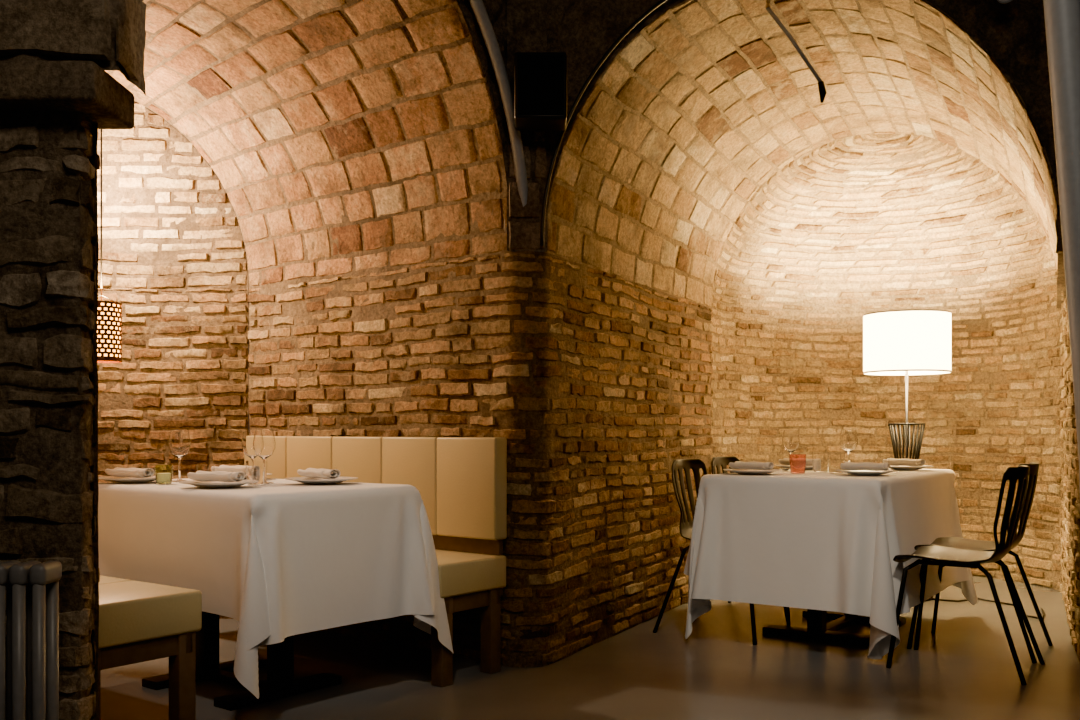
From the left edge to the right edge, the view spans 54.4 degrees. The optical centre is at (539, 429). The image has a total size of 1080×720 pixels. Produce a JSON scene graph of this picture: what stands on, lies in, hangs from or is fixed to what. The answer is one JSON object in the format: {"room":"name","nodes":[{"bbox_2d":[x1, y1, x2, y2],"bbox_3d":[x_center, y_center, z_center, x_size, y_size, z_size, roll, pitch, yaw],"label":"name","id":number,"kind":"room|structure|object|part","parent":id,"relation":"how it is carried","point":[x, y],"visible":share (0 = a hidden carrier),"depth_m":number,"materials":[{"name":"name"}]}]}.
{"room":"restaurant","nodes":[
{"label":"restaurant","id":0,"kind":"room"},
{"bbox_2d":[0,111,93,719],"bbox_3d":[-1.821,0.120,2.455,1.559,1.700,0.132,0,0,0],"label":"wall pillar","id":1,"kind":"structure","parent":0,"point":[44,448],"depth_m":2.40,"materials":[{"name":"stone"}]},
{"bbox_2d":[0,0,145,95],"bbox_3d":[-1.762,-1.570,2.437,1.676,1.520,0.227,0,0,0],"label":"wall pillar","id":2,"kind":"structure","parent":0,"point":[117,7],"depth_m":2.36,"materials":[{"name":"stone"}]},
{"bbox_2d":[0,61,133,128],"bbox_3d":[-1.792,-0.775,2.440,1.615,0.090,0.240,0,0,0],"label":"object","id":3,"kind":"structure","parent":2,"relation":"attached to","point":[84,87],"depth_m":2.32,"materials":[{"name":"brown stone"}]},
{"bbox_2d":[89,123,99,719],"bbox_3d":[-2.381,0.118,3.806,0.305,1.721,3.727,0,0,-41],"label":"wall","id":4,"kind":"structure","parent":0,"point":[95,160],"depth_m":2.50,"materials":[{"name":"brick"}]},
{"bbox_2d":[97,102,248,618],"bbox_3d":[-2.500,-0.403,5.346,2.002,2.753,0.028,0,0,-3],"label":"wall","id":5,"kind":"structure","parent":0,"point":[184,365],"depth_m":5.38,"materials":[{"name":"beige brick"}]},
{"bbox_2d":[105,0,511,287],"bbox_3d":[-1.891,-1.271,4.380,3.666,1.097,2.103,0,0,39],"label":"ceiling","id":6,"kind":"structure","parent":0,"point":[340,137],"depth_m":4.59,"materials":[{"name":"brick"}]},
{"bbox_2d":[97,129,121,362],"bbox_3d":[-1.930,-0.990,4.620,0.173,1.380,0.170,0,0,0],"label":"pendant lamp","id":7,"kind":"object","parent":6,"relation":"hanging from","point":[109,319],"visible":0.55,"depth_m":4.57,"materials":[{"name":"brown metal"}]},
{"bbox_3d":[-1.930,-1.110,4.620,0.007,1.140,0.007,0,0,-23],"label":"cord","id":8,"kind":"part","parent":7,"relation":"part of","materials":[{"name":"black plastic"}]},
{"bbox_3d":[-1.930,-0.430,4.620,0.170,0.260,0.170,0,0,0],"label":"lamp shade","id":9,"kind":"part","parent":7,"relation":"part of","materials":[{"name":"brown metal"}]},
{"bbox_2d":[248,251,711,667],"bbox_3d":[-0.235,0.120,5.295,2.530,1.700,2.017,0,0,0],"label":"wall","id":10,"kind":"structure","parent":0,"point":[514,419],"depth_m":4.72,"materials":[{"name":"beige brick"}]},
{"bbox_2d":[456,0,508,232],"bbox_3d":[-0.595,-1.530,3.405,0.092,1.600,2.026,0,0,27],"label":"wall","id":11,"kind":"structure","parent":0,"point":[496,10],"depth_m":4.19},
{"bbox_2d":[507,0,547,251],"bbox_3d":[-0.051,-1.530,4.286,0.169,1.600,0.032,0,0,-11],"label":"wall","id":12,"kind":"structure","parent":0,"point":[526,19],"depth_m":4.28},
{"bbox_2d":[469,0,527,206],"bbox_3d":[-0.358,-1.376,3.731,0.048,1.015,1.330,0,0,27],"label":"arch conduit pipe","id":13,"kind":"object","parent":12,"relation":"attached to","point":[478,7],"visible":0.95,"depth_m":4.14,"materials":[{"name":"grey metal"}]},
{"bbox_2d":[514,52,566,130],"bbox_3d":[0.002,-1.330,4.176,0.205,0.260,0.268,0,0,0],"label":"wall speaker","id":14,"kind":"object","parent":12,"relation":"attached to","point":[540,78],"depth_m":4.04},
{"bbox_2d":[101,575,1079,719],"bbox_3d":[0.000,0.970,2.550,8.400,0.001,10.100,0,0,0],"label":"floor","id":15,"kind":"structure","parent":0,"point":[964,670],"depth_m":4.15,"materials":[{"name":"concrete"}]},
{"bbox_2d":[0,560,61,719],"bbox_3d":[-1.213,0.625,2.220,0.372,0.690,0.090,0,0,0],"label":"radiator","id":16,"kind":"object","parent":15,"relation":"on","point":[29,590],"visible":1,"depth_m":2.19,"materials":[{"name":"metal"}]},
{"bbox_2d":[98,575,201,719],"bbox_3d":[-1.651,0.500,3.487,1.149,0.940,0.430,0,0,37],"label":"upholstered bench","id":17,"kind":"object","parent":15,"relation":"on","point":[139,621],"visible":0.25,"depth_m":3.21,"materials":[{"name":"beige leather"}]},
{"bbox_3d":[-1.316,0.802,3.042,0.060,0.335,0.060,0,0,37],"label":"leg","id":18,"kind":"part","parent":17,"relation":"part of","materials":[{"name":"brown wood"}]},
{"bbox_3d":[-1.223,0.667,3.166,0.040,0.065,0.330,0,0,37],"label":"rail","id":19,"kind":"part","parent":17,"relation":"part of","materials":[{"name":"brown wood"}]},
{"bbox_2d":[98,580,201,648],"bbox_3d":[-1.344,0.570,3.257,0.381,0.130,0.430,0,0,37],"label":"seat cushion","id":20,"kind":"object","parent":17,"relation":"on","point":[133,614],"depth_m":3.19,"materials":[{"name":"beige leather"}]},
{"bbox_3d":[-1.124,0.802,3.298,0.060,0.335,0.060,0,0,37],"label":"leg","id":21,"kind":"part","parent":17,"relation":"part of","materials":[{"name":"brown wood"}]},
{"bbox_3d":[-1.549,0.667,3.623,1.130,0.066,0.030,0,0,37],"label":"rail","id":22,"kind":"part","parent":17,"relation":"part of","materials":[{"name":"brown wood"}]},
{"bbox_2d":[142,612,340,710],"bbox_3d":[-1.132,0.593,3.993,1.150,0.755,0.720,0,0,38],"label":"dining table","id":23,"kind":"object","parent":15,"relation":"on","point":[280,682],"visible":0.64,"depth_m":3.93,"materials":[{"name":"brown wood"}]},
{"bbox_3d":[-1.312,0.955,4.136,0.100,0.030,0.500,0,0,38],"label":"plate","id":24,"kind":"part","parent":23,"relation":"part of","materials":[{"name":"black metal"}]},
{"bbox_2d":[98,478,447,697],"bbox_3d":[-1.125,0.529,3.985,1.343,0.653,0.904,0,0,37],"label":"tablecloth","id":25,"kind":"object","parent":23,"relation":"on","point":[282,558],"visible":0.74,"depth_m":3.61,"materials":[{"name":"fabric"}]},
{"bbox_2d":[98,476,155,482],"bbox_3d":[-1.578,0.192,4.066,0.274,0.019,0.274,0,0,0],"label":"dinner plate","id":26,"kind":"object","parent":25,"relation":"on","point":[108,478],"visible":0.84,"depth_m":4.00,"materials":[{"name":"ceramic"}]},
{"bbox_2d":[105,467,154,477],"bbox_3d":[-1.584,0.165,4.057,0.212,0.039,0.081,0,0,33],"label":"rolled napkin","id":27,"kind":"object","parent":26,"relation":"on","point":[118,471],"visible":1,"depth_m":4.03,"materials":[{"name":"fabric"}]},
{"bbox_2d":[155,465,172,483],"bbox_3d":[-1.427,0.168,3.984,0.066,0.072,0.066,0,0,0],"label":"votive candle","id":28,"kind":"object","parent":25,"relation":"on","point":[163,473],"visible":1,"depth_m":3.96,"materials":[{"name":"green glass"}]},
{"bbox_2d":[168,430,190,481],"bbox_3d":[-1.424,0.102,4.148,0.084,0.205,0.084,0,0,0],"label":"wine glass","id":29,"kind":"object","parent":25,"relation":"on","point":[179,443],"visible":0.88,"depth_m":4.12,"materials":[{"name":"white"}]},
{"bbox_2d":[196,464,214,471],"bbox_3d":[-1.270,0.168,3.987,0.066,0.072,0.066,0,0,0],"label":"votive candle","id":30,"kind":"object","parent":25,"relation":"on","point":[206,467],"visible":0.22,"depth_m":3.96,"materials":[{"name":"clear glass"}]},
{"bbox_2d":[179,480,257,486],"bbox_3d":[-1.141,0.192,3.732,0.274,0.019,0.274,0,0,0],"label":"dinner plate","id":31,"kind":"object","parent":25,"relation":"on","point":[191,482],"visible":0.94,"depth_m":3.67,"materials":[{"name":"ceramic"}]},
{"bbox_2d":[187,471,244,481],"bbox_3d":[-1.146,0.165,3.722,0.212,0.039,0.082,0,0,27],"label":"rolled napkin","id":32,"kind":"object","parent":31,"relation":"on","point":[205,476],"visible":1,"depth_m":3.70,"materials":[{"name":"fabric"}]},
{"bbox_2d":[241,430,256,459],"bbox_3d":[-1.118,0.102,4.083,0.084,0.205,0.084,0,0,0],"label":"wine glass","id":33,"kind":"object","parent":25,"relation":"on","point":[248,435],"visible":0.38,"depth_m":4.05,"materials":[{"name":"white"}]},
{"bbox_2d":[246,460,266,484],"bbox_3d":[-1.054,0.159,3.905,0.078,0.090,0.078,0,0,0],"label":"water tumbler","id":34,"kind":"object","parent":25,"relation":"on","point":[255,469],"visible":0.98,"depth_m":3.88,"materials":[{"name":"clear glass"}]},
{"bbox_2d":[253,430,275,483],"bbox_3d":[-1.052,0.102,4.005,0.084,0.205,0.084,0,0,0],"label":"wine glass","id":35,"kind":"object","parent":25,"relation":"on","point":[264,443],"visible":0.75,"depth_m":3.98,"materials":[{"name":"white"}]},
{"bbox_2d":[284,476,357,483],"bbox_3d":[-0.828,0.192,3.981,0.274,0.019,0.274,0,0,0],"label":"dinner plate","id":36,"kind":"object","parent":25,"relation":"on","point":[339,479],"visible":0.97,"depth_m":3.92,"materials":[{"name":"ceramic"}]},
{"bbox_2d":[297,468,340,478],"bbox_3d":[-0.837,0.165,3.974,0.081,0.039,0.212,0,0,-40],"label":"rolled napkin","id":37,"kind":"object","parent":36,"relation":"on","point":[322,473],"visible":1,"depth_m":3.93,"materials":[{"name":"fabric"}]},
{"bbox_3d":[-1.246,0.191,4.339,0.274,0.019,0.274,0,0,0],"label":"dinner plate","id":38,"kind":"object","parent":25,"relation":"on","visible":0},
{"bbox_2d":[214,465,245,474],"bbox_3d":[-1.252,0.165,4.329,0.212,0.039,0.081,0,0,30],"label":"rolled napkin","id":39,"kind":"object","parent":38,"relation":"on","point":[238,468],"visible":0.53,"depth_m":4.30,"materials":[{"name":"fabric"}]},
{"bbox_3d":[-0.952,0.955,3.849,0.100,0.030,0.500,0,0,38],"label":"plate","id":40,"kind":"part","parent":23,"relation":"part of","materials":[{"name":"black metal"}]},
{"bbox_2d":[244,436,506,686],"bbox_3d":[-0.897,0.500,4.596,1.649,0.940,0.390,0,0,38],"label":"upholstered bench","id":41,"kind":"object","parent":15,"relation":"on","point":[461,482],"visible":0.42,"depth_m":4.29,"materials":[{"name":"beige leather"}]},
{"bbox_3d":[-1.316,0.235,5.130,0.329,0.410,0.075,0,0,38],"label":"panel","id":42,"kind":"part","parent":41,"relation":"part of","materials":[{"name":"beige leather"}]},
{"bbox_3d":[-1.058,0.235,4.924,0.329,0.410,0.075,0,0,38],"label":"panel","id":43,"kind":"part","parent":41,"relation":"part of","materials":[{"name":"beige leather"}]},
{"bbox_3d":[-0.799,0.235,4.719,0.329,0.410,0.075,0,0,38],"label":"panel","id":44,"kind":"part","parent":41,"relation":"part of","materials":[{"name":"beige leather"}]},
{"bbox_3d":[-0.541,0.235,4.514,0.329,0.410,0.075,0,0,38],"label":"panel","id":45,"kind":"part","parent":41,"relation":"part of","materials":[{"name":"beige leather"}]},
{"bbox_3d":[-0.373,0.802,3.994,0.060,0.335,0.060,0,0,38],"label":"leg","id":46,"kind":"part","parent":41,"relation":"part of","materials":[{"name":"brown wood"}]},
{"bbox_3d":[-0.787,0.370,4.735,1.610,0.600,0.025,0,0,38],"label":"frame","id":47,"kind":"part","parent":41,"relation":"part of","materials":[{"name":"beige leather"}]},
{"bbox_2d":[433,549,505,598],"bbox_3d":[-0.467,0.570,4.253,0.548,0.130,0.390,0,0,38],"label":"seat cushion","id":48,"kind":"object","parent":41,"relation":"on","point":[461,573],"depth_m":4.10,"materials":[{"name":"beige leather"}]},
{"bbox_3d":[-0.283,0.667,4.107,0.040,0.065,0.290,0,0,38],"label":"rail","id":49,"kind":"part","parent":41,"relation":"part of","materials":[{"name":"brown wood"}]},
{"bbox_3d":[-0.282,0.235,4.308,0.329,0.410,0.075,0,0,38],"label":"panel","id":50,"kind":"part","parent":41,"relation":"part of","materials":[{"name":"beige leather"}]},
{"bbox_3d":[-0.199,0.802,4.213,0.060,0.335,0.060,0,0,38],"label":"leg","id":51,"kind":"part","parent":41,"relation":"part of","materials":[{"name":"brown wood"}]},
{"bbox_3d":[-0.804,0.667,4.713,1.630,0.066,0.030,0,0,38],"label":"rail","id":52,"kind":"part","parent":41,"relation":"part of","materials":[{"name":"brown wood"}]},
{"bbox_2d":[653,459,790,644],"bbox_3d":[0.880,0.559,5.063,0.528,0.829,0.449,0,0,34],"label":"dining chair","id":53,"kind":"object","parent":15,"relation":"on","point":[686,528],"visible":0.44,"depth_m":5.11,"materials":[{"name":"black metal"}]},
{"bbox_3d":[0.646,0.750,5.006,0.217,0.446,0.030,0,0,9],"label":"leg","id":54,"kind":"part","parent":53,"relation":"part of","materials":[{"name":"black metal"}]},
{"bbox_3d":[0.954,0.749,4.805,0.023,0.445,0.149,0,0,-17],"label":"leg","id":55,"kind":"part","parent":53,"relation":"part of","materials":[{"name":"black metal"}]},
{"bbox_3d":[1.147,0.749,5.091,0.149,0.445,0.023,0,0,-5],"label":"leg","id":56,"kind":"part","parent":53,"relation":"part of","materials":[{"name":"black metal"}]},
{"bbox_2d":[711,456,790,623],"bbox_3d":[1.155,0.559,5.577,0.528,0.829,0.449,0,0,34],"label":"dining chair","id":57,"kind":"object","parent":15,"relation":"on","point":[716,462],"visible":0.14,"depth_m":5.73,"materials":[{"name":"black metal"}]},
{"bbox_2d":[762,609,905,644],"bbox_3d":[1.446,0.593,5.133,0.800,0.755,1.350,0,0,34],"label":"dining table","id":58,"kind":"object","parent":15,"relation":"on","point":[818,628],"visible":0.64,"depth_m":4.90,"materials":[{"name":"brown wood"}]},
{"bbox_3d":[1.295,0.955,4.909,0.500,0.030,0.100,0,0,34],"label":"plate","id":59,"kind":"part","parent":58,"relation":"part of","materials":[{"name":"black metal"}]},
{"bbox_2d":[686,468,965,662],"bbox_3d":[1.457,0.581,5.109,1.027,0.758,1.595,0,0,35],"label":"tablecloth","id":60,"kind":"object","parent":58,"relation":"on","point":[811,540],"visible":0.84,"depth_m":4.55,"materials":[{"name":"fabric"}]},
{"bbox_2d":[723,469,782,473],"bbox_3d":[0.981,0.192,4.838,0.274,0.019,0.274,0,0,0],"label":"dinner plate","id":61,"kind":"object","parent":60,"relation":"on","point":[750,471],"visible":0.94,"depth_m":4.76,"materials":[{"name":"ceramic"}]},
{"bbox_2d":[729,461,773,469],"bbox_3d":[0.973,0.165,4.831,0.081,0.039,0.212,0,0,-40],"label":"rolled napkin","id":62,"kind":"object","parent":61,"relation":"on","point":[737,465],"visible":1,"depth_m":4.80,"materials":[{"name":"fabric"}]},
{"bbox_2d":[782,430,799,470],"bbox_3d":[1.238,0.102,5.183,0.084,0.205,0.084,0,0,0],"label":"wine glass","id":63,"kind":"object","parent":60,"relation":"on","point":[790,440],"visible":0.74,"depth_m":5.15,"materials":[{"name":"clear glass"}]},
{"bbox_2d":[774,465,812,468],"bbox_3d":[1.345,0.192,5.413,0.274,0.019,0.274,0,0,0],"label":"dinner plate","id":64,"kind":"object","parent":60,"relation":"on","point":[783,466],"visible":0.41,"depth_m":5.34,"materials":[{"name":"ceramic"}]},
{"bbox_2d":[779,458,812,465],"bbox_3d":[1.337,0.165,5.405,0.212,0.039,0.081,0,0,44],"label":"rolled napkin","id":65,"kind":"object","parent":64,"relation":"on","point":[785,461],"visible":0.33,"depth_m":5.42,"materials":[{"name":"fabric"}]},
{"bbox_2d":[789,454,805,473],"bbox_3d":[1.209,0.159,4.925,0.078,0.090,0.078,0,0,0],"label":"water tumbler","id":66,"kind":"object","parent":60,"relation":"on","point":[797,462],"visible":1,"depth_m":4.89,"materials":[{"name":"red glass"}]},
{"bbox_2d":[812,453,828,471],"bbox_3d":[1.363,0.159,5.099,0.078,0.090,0.078,0,0,0],"label":"water tumbler","id":67,"kind":"object","parent":60,"relation":"on","point":[820,460],"visible":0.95,"depth_m":5.07,"materials":[{"name":"clear glass"}]},
{"bbox_2d":[828,454,844,472],"bbox_3d":[1.398,0.159,4.955,0.078,0.090,0.078,0,0,0],"label":"water tumbler","id":68,"kind":"object","parent":60,"relation":"on","point":[834,460],"visible":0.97,"depth_m":4.92,"materials":[{"name":"clear glass"}]},
{"bbox_2d":[840,430,857,461],"bbox_3d":[1.521,0.102,5.173,0.084,0.205,0.084,0,0,0],"label":"wine glass","id":69,"kind":"object","parent":60,"relation":"on","point":[848,439],"visible":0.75,"depth_m":5.14,"materials":[{"name":"clear glass"}]},
{"bbox_2d":[835,469,897,474],"bbox_3d":[1.474,0.192,4.746,0.274,0.019,0.274,0,0,0],"label":"dinner plate","id":70,"kind":"object","parent":60,"relation":"on","point":[859,472],"visible":0.92,"depth_m":4.67,"materials":[{"name":"ceramic"}]},
{"bbox_2d":[840,462,889,470],"bbox_3d":[1.468,0.165,4.738,0.212,0.039,0.081,0,0,38],"label":"rolled napkin","id":71,"kind":"object","parent":70,"relation":"on","point":[869,466],"visible":0.99,"depth_m":4.71,"materials":[{"name":"fabric"}]},
{"bbox_2d":[875,457,888,462],"bbox_3d":[1.659,0.168,5.092,0.066,0.072,0.066,0,0,0],"label":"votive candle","id":72,"kind":"object","parent":60,"relation":"on","point":[877,459],"visible":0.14,"depth_m":5.06,"materials":[{"name":"clear glass"}]},
{"bbox_2d":[889,465,933,469],"bbox_3d":[1.866,0.192,5.362,0.274,0.019,0.274,0,0,0],"label":"dinner plate","id":73,"kind":"object","parent":60,"relation":"on","point":[891,466],"visible":0.85,"depth_m":5.28,"materials":[{"name":"ceramic"}]},
{"bbox_2d":[889,458,924,465],"bbox_3d":[1.857,0.165,5.356,0.081,0.039,0.212,0,0,-35],"label":"rolled napkin","id":74,"kind":"object","parent":73,"relation":"on","point":[894,462],"visible":0.94,"depth_m":5.32,"materials":[{"name":"fabric"}]},
{"bbox_3d":[1.597,0.955,5.357,0.500,0.030,0.100,0,0,34],"label":"plate","id":75,"kind":"part","parent":58,"relation":"part of","materials":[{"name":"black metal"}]},
{"bbox_2d":[863,309,951,600],"bbox_3d":[2.120,0.149,6.070,0.484,1.642,0.484,0,0,0],"label":"floor lamp","id":76,"kind":"object","parent":15,"relation":"on","point":[906,342],"visible":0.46,"depth_m":5.88,"materials":[{"name":"fabric"}]},
{"bbox_3d":[2.120,-0.500,6.070,0.480,0.340,0.480,0,0,0],"label":"lamp shade","id":77,"kind":"part","parent":76,"relation":"part of","materials":[{"name":"fabric"}]},
{"bbox_2d":[886,465,1044,684],"bbox_3d":[1.752,0.559,4.318,0.528,0.829,0.449,0,0,34],"label":"dining chair","id":78,"kind":"object","parent":15,"relation":"on","point":[942,556],"visible":1,"depth_m":4.22,"materials":[{"name":"black metal"}]},
{"bbox_3d":[1.485,0.749,4.290,0.149,0.445,0.023,0,0,-5],"label":"leg","id":79,"kind":"part","parent":78,"relation":"part of","materials":[{"name":"black metal"}]},
{"bbox_3d":[1.678,0.749,4.575,0.023,0.445,0.149,0,0,-17],"label":"leg","id":80,"kind":"part","parent":78,"relation":"part of","materials":[{"name":"black metal"}]},
{"bbox_3d":[1.646,0.540,4.232,0.220,0.018,0.018,0,0,34],"label":"rail","id":81,"kind":"part","parent":78,"relation":"part of","materials":[{"name":"black metal"}]},
{"bbox_3d":[1.787,0.750,4.079,0.030,0.446,0.217,0,0,-31],"label":"leg","id":82,"kind":"part","parent":78,"relation":"part of","materials":[{"name":"black metal"}]},
{"bbox_3d":[1.986,0.750,4.375,0.217,0.446,0.030,0,0,9],"label":"leg","id":83,"kind":"part","parent":78,"relation":"part of","materials":[{"name":"black metal"}]},
{"bbox_2d":[907,462,1052,662],"bbox_3d":[1.968,0.559,4.691,0.528,0.829,0.449,0,0,34],"label":"dining chair","id":84,"kind":"object","parent":15,"relation":"on","point":[955,542],"visible":0.72,"depth_m":4.66,"materials":[{"name":"black metal"}]},
{"bbox_3d":[1.701,0.749,4.663,0.149,0.445,0.023,0,0,-5],"label":"leg","id":85,"kind":"part","parent":84,"relation":"part of","materials":[{"name":"black metal"}]},
{"bbox_3d":[1.894,0.749,4.949,0.023,0.445,0.149,0,0,-17],"label":"leg","id":86,"kind":"part","parent":84,"relation":"part of","materials":[{"name":"black metal"}]},
{"bbox_3d":[2.002,0.750,4.452,0.030,0.446,0.217,0,0,-31],"label":"leg","id":87,"kind":"part","parent":84,"relation":"part of","materials":[{"name":"black metal"}]},
{"bbox_3d":[2.202,0.750,4.748,0.217,0.446,0.030,0,0,9],"label":"leg","id":88,"kind":"part","parent":84,"relation":"part of","materials":[{"name":"black metal"}]},
{"bbox_2d":[926,597,1044,618],"bbox_3d":[2.497,0.962,5.739,0.275,0.012,0.751,0,0,-29],"label":"power cable","id":89,"kind":"object","parent":15,"relation":"on","point":[976,598],"visible":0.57,"depth_m":5.92,"materials":[{"name":"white plastic"}]},
{"bbox_2d":[1043,0,1079,483],"bbox_3d":[1.258,-0.670,2.450,0.210,3.282,0.075,0,0,0],"label":"drain pipe","id":90,"kind":"object","parent":15,"relation":"on","point":[1062,17],"visible":1,"depth_m":2.43,"materials":[{"name":"metal"}]},
{"bbox_2d":[540,0,666,245],"bbox_3d":[0.540,-1.346,4.275,1.081,1.193,0.016,0,0,0],"label":"trim","id":91,"kind":"structure","parent":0,"point":[660,2],"depth_m":4.27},
{"bbox_2d":[545,0,1062,325],"bbox_3d":[1.577,-1.315,5.838,3.126,1.189,3.044,0,0,0],"label":"ceiling","id":92,"kind":"structure","parent":0,"point":[658,163],"depth_m":5.71,"materials":[{"name":"brick"}]},
{"bbox_2d":[766,7,826,102],"bbox_3d":[1.107,-1.677,4.620,0.308,0.476,0.032,0,0,0],"label":"rod","id":93,"kind":"object","parent":92,"relation":"hanging from","point":[822,91],"visible":1,"depth_m":4.61,"materials":[{"name":"grey paint"}]},
{"bbox_2d":[547,0,1061,252],"bbox_3d":[1.710,-1.530,4.322,3.380,1.600,0.095,0,0,0],"label":"wall","id":94,"kind":"structure","parent":0,"point":[1013,32],"depth_m":4.33,"materials":[{"name":"black paint"}]},
{"bbox_2d":[997,0,1011,3],"bbox_3d":[1.835,-1.763,4.206,0.108,0.151,0.251,0,0,0],"label":"spotlight fixture","id":95,"kind":"object","parent":94,"relation":"attached to","point":[999,1],"visible":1,"depth_m":4.16,"materials":[{"name":"grey paint"}]},
{"bbox_2d":[711,309,1061,590],"bbox_3d":[2.080,0.120,6.830,2.120,1.707,1.060,0,0,0],"label":"wall","id":96,"kind":"structure","parent":0,"point":[998,409],"depth_m":7.02,"materials":[{"name":"brick"}]},
{"bbox_2d":[1059,296,1079,661],"bbox_3d":[2.811,0.117,5.290,1.177,1.708,2.011,0,0,0],"label":"wall","id":97,"kind":"structure","parent":0,"point":[1072,610],"depth_m":5.16,"materials":[{"name":"brown brick"}]},
{"bbox_2d":[1057,244,1065,307],"bbox_3d":[2.686,-0.745,5.272,0.162,0.030,2.245,0,0,26],"label":"trim","id":98,"kind":"structure","parent":97,"relation":"attached to","point":[1061,283],"depth_m":5.03,"materials":[{"name":"brown brick"}]}
]}

